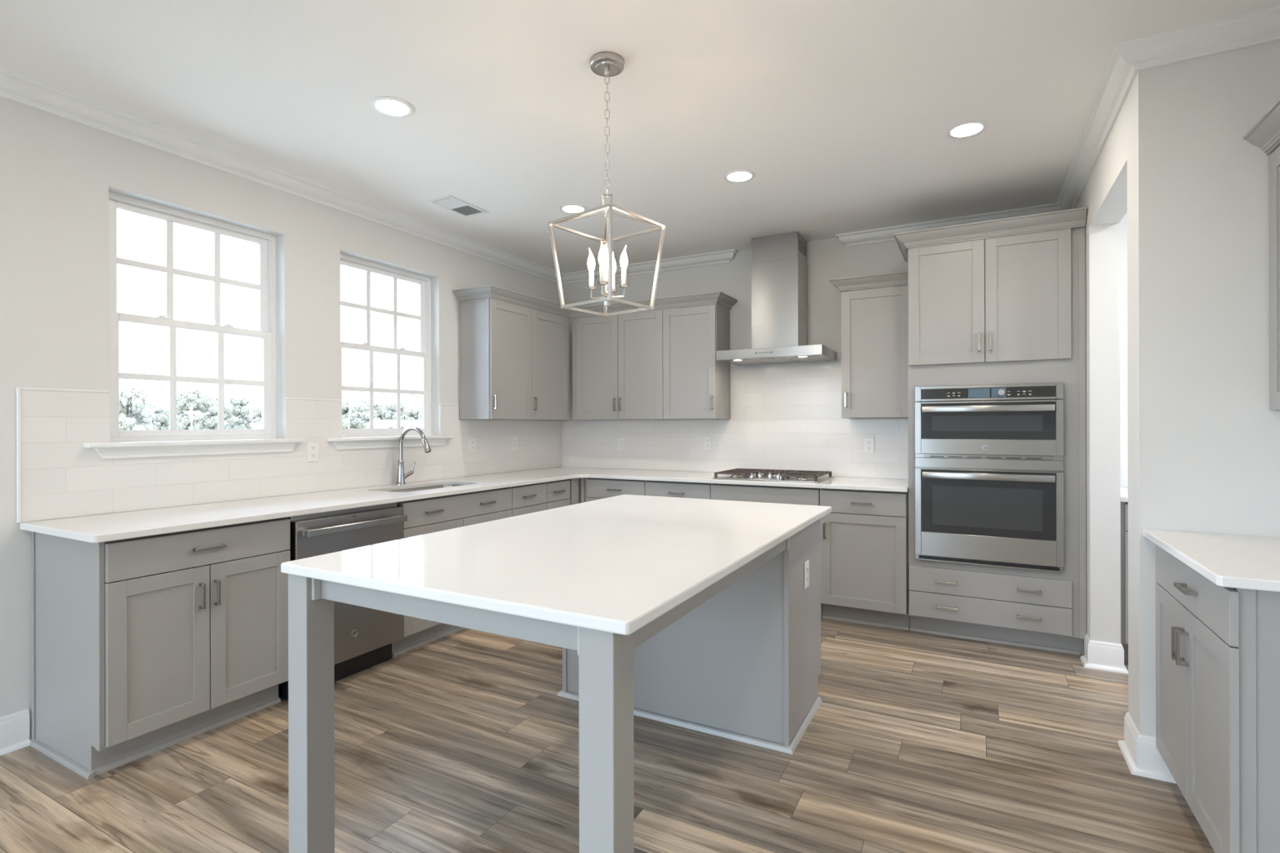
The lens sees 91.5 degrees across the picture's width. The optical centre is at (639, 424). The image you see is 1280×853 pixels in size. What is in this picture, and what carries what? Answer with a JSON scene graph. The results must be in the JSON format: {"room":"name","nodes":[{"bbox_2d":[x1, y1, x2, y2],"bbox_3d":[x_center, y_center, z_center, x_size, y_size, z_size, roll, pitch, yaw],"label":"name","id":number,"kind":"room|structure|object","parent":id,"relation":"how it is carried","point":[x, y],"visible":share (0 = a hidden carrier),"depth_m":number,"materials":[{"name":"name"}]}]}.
{"room":"kitchen","nodes":[
{"label":"kitchen","id":0,"kind":"room"},
{"bbox_2d":[0,97,561,739],"bbox_3d":[-2.788,-0.042,2.242,0.150,2.712,8.650,0,0,28],"label":"wall","id":1,"kind":"structure","parent":0,"point":[58,174],"depth_m":2.78,"materials":[{"name":"white paint"}]},
{"bbox_2d":[0,708,31,755],"bbox_3d":[-3.634,1.245,0.478,0.031,0.142,4.738,0,0,28],"label":"baseboard","id":2,"kind":"structure","parent":1,"relation":"attached to","point":[14,727],"depth_m":2.52,"materials":[{"name":"white paint"}]},
{"bbox_2d":[84,191,306,458],"bbox_3d":[-2.244,-0.463,3.190,0.197,1.229,1.000,0,0,28],"label":"window","id":3,"kind":"structure","parent":1,"relation":"in","point":[171,442],"depth_m":3.18,"materials":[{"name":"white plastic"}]},
{"bbox_2d":[116,220,259,325],"bbox_3d":[-2.305,-0.774,3.223,0.008,0.491,0.666,0,0,28],"label":"grille","id":4,"kind":"object","parent":3,"relation":"attached to","point":[169,269],"depth_m":3.26,"materials":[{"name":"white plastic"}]},
{"bbox_2d":[119,326,263,430],"bbox_3d":[-2.277,-0.231,3.208,0.008,0.512,0.672,0,0,28],"label":"grille","id":5,"kind":"object","parent":3,"relation":"attached to","point":[172,378],"depth_m":3.25,"materials":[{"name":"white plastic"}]},
{"bbox_2d":[16,387,562,523],"bbox_3d":[-1.635,0.122,4.207,0.010,0.552,3.796,0,0,28],"label":"tile backsplash","id":6,"kind":"structure","parent":1,"relation":"attached to","point":[57,477],"depth_m":3.23,"materials":[{"name":"white tile"}]},
{"bbox_2d":[306,441,319,462],"bbox_3d":[-1.921,0.160,3.662,0.008,0.116,0.072,0,0,28],"label":"wall outlet","id":7,"kind":"object","parent":6,"relation":"attached to","point":[313,455],"visible":1,"depth_m":3.66,"materials":[{"name":"white plastic"}]},
{"bbox_2d":[311,445,315,451],"bbox_3d":[-1.919,0.139,3.661,0.002,0.033,0.033,0,0,28],"label":"receptacle","id":8,"kind":"object","parent":7,"relation":"attached to","point":[313,447],"depth_m":3.66,"materials":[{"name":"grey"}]},
{"bbox_2d":[311,453,315,457],"bbox_3d":[-1.919,0.181,3.661,0.002,0.033,0.033,0,0,28],"label":"receptacle","id":9,"kind":"object","parent":7,"relation":"attached to","point":[313,455],"depth_m":3.66,"materials":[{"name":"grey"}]},
{"bbox_2d":[468,437,475,453],"bbox_3d":[-1.297,0.158,4.819,0.008,0.116,0.072,0,0,28],"label":"wall outlet","id":10,"kind":"object","parent":6,"relation":"attached to","point":[472,441],"visible":1,"depth_m":4.81,"materials":[{"name":"white plastic"}]},
{"bbox_2d":[511,435,517,449],"bbox_3d":[-1.057,0.155,5.263,0.008,0.116,0.072,0,0,28],"label":"wall outlet","id":11,"kind":"object","parent":6,"relation":"attached to","point":[514,438],"visible":1,"depth_m":5.26,"materials":[{"name":"white plastic"}]},
{"bbox_2d":[327,253,453,449],"bbox_3d":[-1.694,-0.464,4.210,0.197,1.229,0.990,0,0,28],"label":"window","id":12,"kind":"structure","parent":1,"relation":"in","point":[371,437],"depth_m":4.28,"materials":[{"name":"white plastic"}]},
{"bbox_2d":[340,271,420,348],"bbox_3d":[-1.755,-0.775,4.242,0.008,0.491,0.656,0,0,28],"label":"grille","id":13,"kind":"object","parent":12,"relation":"attached to","point":[368,308],"depth_m":4.32,"materials":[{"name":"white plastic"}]},
{"bbox_2d":[342,351,423,428],"bbox_3d":[-1.727,-0.232,4.228,0.008,0.512,0.662,0,0,28],"label":"grille","id":14,"kind":"object","parent":12,"relation":"attached to","point":[371,389],"depth_m":4.31,"materials":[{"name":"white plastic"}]},
{"bbox_2d":[458,297,532,419],"bbox_3d":[-1.103,-0.485,4.838,0.344,0.888,0.483,0,0,28],"label":"upper cabinet","id":15,"kind":"object","parent":1,"relation":"attached to","point":[495,370],"visible":1,"depth_m":4.68,"materials":[{"name":"paint"}]},
{"bbox_2d":[452,284,737,318],"bbox_3d":[-0.331,-0.969,5.036,2.229,0.075,0.905,0,0,-8],"label":"crown molding","id":16,"kind":"structure","parent":15,"relation":"on","point":[719,298],"depth_m":4.90,"materials":[{"name":"paint"}]},
{"bbox_2d":[526,309,568,420],"bbox_3d":[-0.859,-0.486,5.291,0.344,0.888,0.544,0,0,28],"label":"upper cabinet","id":17,"kind":"object","parent":1,"relation":"attached to","point":[549,332],"visible":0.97,"depth_m":5.20,"materials":[{"name":"paint"}]},
{"bbox_2d":[0,4,1279,284],"bbox_3d":[-0.719,-1.362,1.039,4.640,0.082,8.500,0,0,28],"label":"trim","id":18,"kind":"structure","parent":1,"relation":"attached to","point":[1262,26],"depth_m":3.00,"materials":[{"name":"white paint"}]},
{"bbox_2d":[0,617,1214,852],"bbox_3d":[-0.203,1.358,0.792,6.070,0.100,8.750,0,0,28],"label":"floor","id":19,"kind":"structure","parent":0,"point":[464,740],"depth_m":2.34,"materials":[{"name":"brown wood"}]},
{"bbox_2d":[29,517,290,779],"bbox_3d":[-2.064,0.871,2.729,0.651,0.884,0.729,0,0,28],"label":"base cabinet","id":20,"kind":"object","parent":19,"relation":"on","point":[142,646],"visible":0.96,"depth_m":2.49,"materials":[{"name":"paint"}]},
{"bbox_2d":[19,466,908,542],"bbox_3d":[-0.286,0.409,3.477,3.055,0.028,3.780,0,0,28],"label":"countertop","id":21,"kind":"structure","parent":20,"relation":"on","point":[100,528],"depth_m":3.33,"materials":[{"name":"white stone"}]},
{"bbox_2d":[395,426,431,484],"bbox_3d":[-1.482,0.204,4.122,0.304,0.386,0.100,0,0,28],"label":"faucet","id":22,"kind":"object","parent":21,"relation":"on","point":[401,477],"visible":1,"depth_m":4.14,"materials":[{"name":"silver metal"}]},
{"bbox_2d":[391,484,460,492],"bbox_3d":[-1.378,0.529,4.041,0.372,0.206,0.722,0,0,28],"label":"sink","id":23,"kind":"object","parent":21,"relation":"in","point":[442,486],"visible":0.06,"depth_m":4.24,"materials":[{"name":"silver metal"}]},
{"bbox_2d":[712,468,833,483],"bbox_3d":[0.983,0.369,4.583,0.762,0.044,0.524,0,0,28],"label":"gas cooktop","id":24,"kind":"object","parent":21,"relation":"in","point":[775,475],"visible":1,"depth_m":4.49,"materials":[{"name":"silver metal"}]},
{"bbox_2d":[278,502,407,700],"bbox_3d":[-1.703,0.870,3.315,0.675,0.876,0.619,0,0,28],"label":"dishwasher","id":25,"kind":"object","parent":19,"relation":"on","point":[364,637],"visible":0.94,"depth_m":3.19,"materials":[{"name":"silver metal"}]},
{"bbox_2d":[391,487,511,657],"bbox_3d":[-1.361,0.869,4.032,0.651,0.884,0.929,0,0,28],"label":"base cabinet","id":26,"kind":"object","parent":19,"relation":"on","point":[434,514],"visible":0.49,"depth_m":3.76,"materials":[{"name":"paint"}]},
{"bbox_2d":[510,482,546,516],"bbox_3d":[-1.047,0.869,4.613,0.651,0.884,0.388,0,0,28],"label":"base cabinet","id":27,"kind":"object","parent":19,"relation":"on","point":[531,498],"visible":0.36,"depth_m":4.46,"materials":[{"name":"paint"}]},
{"bbox_2d":[288,519,822,852],"bbox_3d":[-0.078,0.866,2.407,1.140,0.884,1.974,0,0,28],"label":"kitchen island","id":28,"kind":"object","parent":19,"relation":"on","point":[740,659],"visible":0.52,"depth_m":1.81,"materials":[{"name":"paint"}]},
{"bbox_2d":[280,494,831,635],"bbox_3d":[-0.057,0.408,2.387,1.149,0.028,1.988,0,0,28],"label":"island countertop","id":29,"kind":"structure","parent":28,"relation":"on","point":[618,564],"depth_m":1.85,"materials":[{"name":"white stone"}]},
{"bbox_2d":[804,560,808,589],"bbox_3d":[0.737,0.661,2.750,0.008,0.116,0.072,0,0,28],"label":"wall outlet","id":30,"kind":"object","parent":28,"relation":"attached to","point":[806,563],"visible":1,"depth_m":2.74,"materials":[{"name":"white plastic"}]},
{"bbox_2d":[544,479,569,510],"bbox_3d":[-0.877,0.868,4.928,0.651,0.884,0.324,0,0,28],"label":"base cabinet","id":31,"kind":"object","parent":19,"relation":"on","point":[557,492],"visible":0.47,"depth_m":4.77,"materials":[{"name":"paint"}]},
{"bbox_2d":[569,478,585,505],"bbox_3d":[-0.622,0.868,5.395,0.655,0.884,0.737,0,0,28],"label":"base cabinet","id":32,"kind":"object","parent":19,"relation":"on","point":[577,486],"visible":0.03,"depth_m":5.00,"materials":[{"name":"paint"}]},
{"bbox_2d":[585,477,645,502],"bbox_3d":[-0.067,0.867,5.146,0.554,0.884,0.651,0,0,28],"label":"base cabinet","id":33,"kind":"object","parent":19,"relation":"on","point":[596,489],"visible":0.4,"depth_m":4.90,"materials":[{"name":"paint"}]},
{"bbox_2d":[644,480,711,499],"bbox_3d":[0.413,0.865,4.887,0.533,0.884,0.651,0,0,28],"label":"drawer","id":34,"kind":"object","parent":19,"relation":"on","point":[652,488],"visible":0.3,"depth_m":4.62,"materials":[{"name":"paint"}]},
{"bbox_2d":[710,483,822,617],"bbox_3d":[0.989,0.864,4.576,0.771,0.884,0.651,0,0,28],"label":"base cabinet","id":35,"kind":"object","parent":19,"relation":"on","point":[763,494],"visible":0.06,"depth_m":4.30,"materials":[{"name":"paint"}]},
{"bbox_2d":[819,488,909,631],"bbox_3d":[1.568,0.863,4.263,0.537,0.884,0.651,0,0,28],"label":"base cabinet","id":36,"kind":"object","parent":19,"relation":"on","point":[864,535],"visible":0.92,"depth_m":4.00,"materials":[{"name":"paint"}]},
{"bbox_2d":[893,206,1087,654],"bbox_3d":[2.163,0.061,3.916,0.982,2.484,0.696,0,0,28],"label":"tall cabinet","id":37,"kind":"object","parent":19,"relation":"on","point":[1011,308],"depth_m":3.63,"materials":[{"name":"paint"}]},
{"bbox_2d":[914,382,1064,573],"bbox_3d":[2.150,0.296,3.881,0.763,1.065,0.605,0,0,28],"label":"wall oven","id":38,"kind":"object","parent":37,"relation":"in","point":[989,462],"visible":1,"depth_m":3.64,"materials":[{"name":"silver metal"}]},
{"bbox_2d":[1120,502,1128,661],"bbox_3d":[3.443,0.858,3.251,1.598,0.884,0.651,0,0,28],"label":"base cabinet","id":39,"kind":"object","parent":19,"relation":"on","point":[1124,505],"visible":0.04,"depth_m":3.38,"materials":[{"name":"paint"}]},
{"bbox_2d":[1120,487,1128,502],"bbox_3d":[3.453,0.400,3.247,1.624,0.028,0.635,0,0,28],"label":"countertop","id":40,"kind":"structure","parent":39,"relation":"on","point":[1123,491],"depth_m":3.47,"materials":[{"name":"white stone"}]},
{"bbox_2d":[1155,544,1279,852],"bbox_3d":[1.977,0.861,1.826,0.647,0.884,0.792,0,0,28],"label":"base cabinet","id":41,"kind":"object","parent":19,"relation":"on","point":[1218,647],"visible":0.94,"depth_m":1.68,"materials":[{"name":"paint"}]},
{"bbox_2d":[1142,528,1279,591],"bbox_3d":[1.970,0.403,1.814,0.648,0.028,0.820,0,0,28],"label":"countertop","id":42,"kind":"structure","parent":41,"relation":"on","point":[1225,560],"depth_m":1.86,"materials":[{"name":"white stone"}]},
{"bbox_2d":[0,0,1279,273],"bbox_3d":[-0.210,-1.454,0.792,6.070,0.100,8.750,0,0,28],"label":"ceiling","id":43,"kind":"structure","parent":0,"point":[841,112],"depth_m":2.65,"materials":[{"name":"white paint"}]},
{"bbox_2d":[370,95,414,117],"bbox_3d":[-1.089,-1.398,2.744,0.180,0.007,0.180,0,0,28],"label":"recessed light","id":44,"kind":"object","parent":43,"relation":"in","point":[391,106],"visible":1,"depth_m":2.73,"materials":[{"name":"white paint"}]},
{"bbox_2d":[376,99,408,115],"bbox_3d":[-1.089,-1.398,2.744,0.134,0.004,0.134,0,0,-3],"label":"diffuser","id":45,"kind":"object","parent":44,"relation":"attached to","point":[385,107],"depth_m":2.74,"materials":[{"name":"white plastic"}]},
{"bbox_2d":[426,195,488,217],"bbox_3d":[-1.165,-1.397,3.998,0.196,0.007,0.350,0,0,28],"label":"ceiling vent","id":46,"kind":"object","parent":43,"relation":"in","point":[449,202],"visible":1,"depth_m":3.98,"materials":[{"name":"white metal"}]},
{"bbox_2d":[559,203,586,213],"bbox_3d":[-0.433,-1.399,4.038,0.180,0.007,0.180,0,0,28],"label":"recessed light","id":47,"kind":"object","parent":43,"relation":"in","point":[571,208],"visible":0.96,"depth_m":4.03,"materials":[{"name":"white plastic"}]},
{"bbox_2d":[562,205,583,212],"bbox_3d":[-0.433,-1.400,4.038,0.134,0.004,0.134,0,0,-30],"label":"diffuser","id":48,"kind":"object","parent":47,"relation":"attached to","point":[565,208],"depth_m":4.03,"materials":[{"name":"white plastic"}]},
{"bbox_2d":[547,51,666,316],"bbox_3d":[-0.126,-0.925,2.408,0.323,0.957,0.323,0,0,39],"label":"pendant lantern","id":49,"kind":"object","parent":43,"relation":"hanging from","point":[606,64],"visible":1,"depth_m":2.39,"materials":[{"name":"grey metal"}]},
{"bbox_2d":[723,168,755,182],"bbox_3d":[0.561,-1.401,3.515,0.180,0.007,0.180,0,0,28],"label":"recessed light","id":50,"kind":"object","parent":43,"relation":"in","point":[740,175],"visible":1,"depth_m":3.51,"materials":[{"name":"white plastic"}]},
{"bbox_2d":[727,172,751,181],"bbox_3d":[0.561,-1.402,3.515,0.134,0.004,0.134,0,0,-30],"label":"diffuser","id":51,"kind":"object","parent":50,"relation":"attached to","point":[731,176],"depth_m":3.52,"materials":[{"name":"white plastic"}]},
{"bbox_2d":[945,120,988,138],"bbox_3d":[1.554,-1.404,2.965,0.180,0.007,0.180,0,0,28],"label":"recessed light","id":52,"kind":"object","parent":43,"relation":"in","point":[966,129],"visible":1,"depth_m":2.96,"materials":[{"name":"white plastic"}]},
{"bbox_2d":[951,123,982,136],"bbox_3d":[1.554,-1.405,2.965,0.134,0.004,0.134,0,0,-3],"label":"diffuser","id":53,"kind":"object","parent":52,"relation":"attached to","point":[958,129],"depth_m":2.96,"materials":[{"name":"white plastic"}]},
{"bbox_2d":[561,212,1127,479],"bbox_3d":[1.902,-0.052,4.541,5.920,2.712,0.150,0,0,28],"label":"wall","id":54,"kind":"structure","parent":0,"point":[828,259],"depth_m":4.77,"materials":[{"name":"white paint"}]},
{"bbox_2d":[572,309,663,420],"bbox_3d":[-0.143,-0.487,5.359,0.893,0.888,0.344,0,0,28],"label":"upper cabinet","id":55,"kind":"object","parent":54,"relation":"attached to","point":[617,360],"visible":0.92,"depth_m":5.22,"materials":[{"name":"paint"}]},
{"bbox_2d":[662,304,730,419],"bbox_3d":[0.452,-0.489,5.038,0.456,0.888,0.344,0,0,28],"label":"upper cabinet","id":56,"kind":"object","parent":54,"relation":"attached to","point":[696,385],"visible":1,"depth_m":4.92,"materials":[{"name":"paint"}]},
{"bbox_2d":[561,353,908,479],"bbox_3d":[0.613,-0.070,5.146,3.060,0.926,0.007,0,0,28],"label":"tile backsplash","id":57,"kind":"structure","parent":54,"relation":"attached to","point":[784,416],"depth_m":4.93,"materials":[{"name":"white tile"}]},
{"bbox_2d":[617,436,624,450],"bbox_3d":[-0.168,0.169,5.559,0.072,0.116,0.008,0,0,28],"label":"wall outlet","id":58,"kind":"object","parent":57,"relation":"attached to","point":[620,440],"visible":1,"depth_m":5.55,"materials":[{"name":"white plastic"}]},
{"bbox_2d":[703,435,711,450],"bbox_3d":[0.560,0.153,5.166,0.072,0.116,0.008,0,0,28],"label":"wall outlet","id":59,"kind":"object","parent":57,"relation":"attached to","point":[707,439],"visible":1,"depth_m":5.16,"materials":[{"name":"white plastic"}]},
{"bbox_2d":[863,437,874,453],"bbox_3d":[1.678,0.151,4.562,0.072,0.116,0.008,0,0,28],"label":"wall outlet","id":60,"kind":"object","parent":57,"relation":"attached to","point":[868,442],"visible":1,"depth_m":4.56,"materials":[{"name":"white plastic"}]},
{"bbox_2d":[715,231,835,365],"bbox_3d":[1.017,-0.941,4.650,0.772,0.928,0.490,0,0,28],"label":"range hood","id":61,"kind":"object","parent":54,"relation":"attached to","point":[779,265],"visible":1,"depth_m":4.60,"materials":[{"name":"silver metal"}]},
{"bbox_2d":[828,271,907,418],"bbox_3d":[1.637,-0.530,4.380,0.524,0.964,0.380,0,0,28],"label":"upper cabinet","id":62,"kind":"object","parent":54,"relation":"attached to","point":[874,321],"depth_m":4.26,"materials":[{"name":"paint"}]},
{"bbox_2d":[1120,399,1128,487],"bbox_3d":[3.617,0.113,3.525,1.676,0.546,0.007,0,0,28],"label":"tile backsplash","id":63,"kind":"structure","parent":54,"relation":"attached to","point":[1123,402],"depth_m":3.86,"materials":[{"name":"white tile"}]},
{"bbox_2d":[1071,40,1279,737],"bbox_3d":[3.171,-0.056,2.702,1.940,2.712,1.880,0,0,28],"label":"wall","id":64,"kind":"structure","parent":0,"point":[1204,433],"depth_m":2.29,"materials":[{"name":"white paint"}]},
{"bbox_2d":[1080,634,1128,674],"bbox_3d":[2.646,1.231,3.627,0.194,0.142,0.753,0,0,28],"label":"baseboard","id":65,"kind":"structure","parent":64,"relation":"attached to","point":[1100,655],"depth_m":3.32,"materials":[{"name":"white paint"}]},
{"bbox_2d":[1117,712,1176,783],"bbox_3d":[1.980,1.232,2.392,0.194,0.142,0.262,0,0,28],"label":"baseboard","id":66,"kind":"structure","parent":64,"relation":"attached to","point":[1141,755],"depth_m":2.32,"materials":[{"name":"white paint"}]},
{"bbox_3d":[0.932,-0.051,-0.919,0.120,2.712,6.620,0,0,28],"label":"wall","id":67,"kind":"structure","parent":0,"visible":0},
{"bbox_2d":[1242,97,1279,410],"bbox_3d":[2.086,-0.531,1.737,0.367,0.964,0.847,0,0,28],"label":"upper cabinet","id":68,"kind":"object","parent":67,"relation":"attached to","point":[1274,157],"depth_m":2.11,"materials":[{"name":"paint"}]},
{"label":"outside","id":69,"kind":"structure","parent":0,"visible":0},
{"bbox_3d":[-113.107,2.197,134.713,319.840,0.300,400.000,0,0,28],"label":"ground","id":70,"kind":"structure","parent":69,"visible":0},
{"bbox_2d":[119,386,156,430],"bbox_3d":[-56.301,-1.207,69.027,4.527,6.243,4.333,0,0,28],"label":"tree","id":71,"kind":"object","parent":70,"relation":"on","point":[135,397],"visible":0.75,"depth_m":68.66,"materials":[{"name":"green plant"}]},
{"bbox_2d":[131,401,169,430],"bbox_3d":[-61.050,-0.528,77.957,4.434,5.083,4.541,0,0,28],"label":"tree","id":72,"kind":"object","parent":70,"relation":"on","point":[162,416],"visible":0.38,"depth_m":77.81,"materials":[{"name":"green plant"}]},
{"bbox_2d":[182,407,200,429],"bbox_3d":[-45.092,0.074,62.660,0.180,3.600,1.600,0,0,28],"label":"utility pole","id":73,"kind":"object","parent":70,"relation":"on","point":[191,411],"visible":0.77,"depth_m":62.58,"materials":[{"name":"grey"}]},
{"bbox_2d":[176,388,207,430],"bbox_3d":[-64.292,-1.651,89.876,4.196,7.176,4.879,0,0,28],"label":"tree","id":74,"kind":"object","parent":70,"relation":"on","point":[185,400],"visible":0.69,"depth_m":88.68,"materials":[{"name":"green plant"}]},
{"bbox_2d":[193,394,235,429],"bbox_3d":[-52.367,-0.890,76.616,4.186,5.948,4.221,0,0,28],"label":"tree","id":75,"kind":"object","parent":70,"relation":"on","point":[210,404],"visible":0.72,"depth_m":75.41,"materials":[{"name":"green plant"}]},
{"bbox_2d":[209,413,234,428],"bbox_3d":[-57.313,-0.494,85.153,3.096,4.827,2.873,0,0,28],"label":"tree","id":76,"kind":"object","parent":70,"relation":"on","point":[229,420],"visible":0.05,"depth_m":85.08,"materials":[{"name":"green plant"}]},
{"bbox_2d":[227,396,253,429],"bbox_3d":[-61.254,-1.190,95.814,3.514,6.240,3.997,0,0,28],"label":"tree","id":77,"kind":"object","parent":70,"relation":"on","point":[243,422],"visible":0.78,"depth_m":94.80,"materials":[{"name":"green plant"}]},
{"bbox_2d":[248,407,262,423],"bbox_3d":[-48.952,-0.647,82.889,4.804,5.093,4.746,0,0,28],"label":"tree","id":78,"kind":"object","parent":70,"relation":"on","point":[256,414],"visible":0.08,"depth_m":81.48,"materials":[{"name":"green plant"}]},
{"bbox_2d":[157,417,353,429],"bbox_3d":[-66.289,0.200,111.627,8.672,6.240,102.476,0,0,28],"label":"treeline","id":79,"kind":"object","parent":70,"relation":"on","point":[225,423],"visible":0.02,"depth_m":105.32,"materials":[{"name":"green plant"}]},
{"bbox_2d":[250,420,262,429],"bbox_3d":[-45.149,0.677,79.396,4.600,2.400,6.400,0,0,28],"label":"farm building","id":80,"kind":"structure","parent":70,"relation":"on","point":[258,425],"depth_m":76.95,"materials":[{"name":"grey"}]},
{"bbox_2d":[344,403,355,428],"bbox_3d":[-36.520,-0.443,78.544,0.180,4.614,1.600,0,0,28],"label":"utility pole","id":81,"kind":"object","parent":70,"relation":"on","point":[349,406],"visible":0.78,"depth_m":78.40,"materials":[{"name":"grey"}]},
{"bbox_2d":[342,400,363,428],"bbox_3d":[-48.255,-0.890,101.943,6.034,6.210,6.593,0,0,28],"label":"tree","id":82,"kind":"object","parent":70,"relation":"on","point":[355,422],"visible":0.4,"depth_m":100.66,"materials":[{"name":"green plant"}]},
{"bbox_2d":[354,399,386,428],"bbox_3d":[-49.875,-1.199,116.489,6.349,7.217,6.647,0,0,28],"label":"tree","id":83,"kind":"object","parent":70,"relation":"on","point":[363,407],"visible":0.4,"depth_m":114.90,"materials":[{"name":"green plant"}]},
{"bbox_2d":[364,419,422,428],"bbox_3d":[-36.647,0.559,95.148,4.600,2.600,9.400,0,0,28],"label":"farm building","id":84,"kind":"structure","parent":70,"relation":"on","point":[378,424],"depth_m":92.15,"materials":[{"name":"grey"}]},
{"bbox_2d":[379,400,414,420],"bbox_3d":[-39.144,-1.064,101.037,5.283,5.885,5.314,0,0,28],"label":"tree","id":85,"kind":"object","parent":70,"relation":"on","point":[390,413],"visible":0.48,"depth_m":99.37,"materials":[{"name":"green plant"}]},
{"bbox_2d":[404,407,422,420],"bbox_3d":[-41.234,-0.591,115.195,5.808,5.338,5.028,0,0,28],"label":"tree","id":86,"kind":"object","parent":70,"relation":"on","point":[417,415],"visible":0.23,"depth_m":113.51,"materials":[{"name":"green plant"}]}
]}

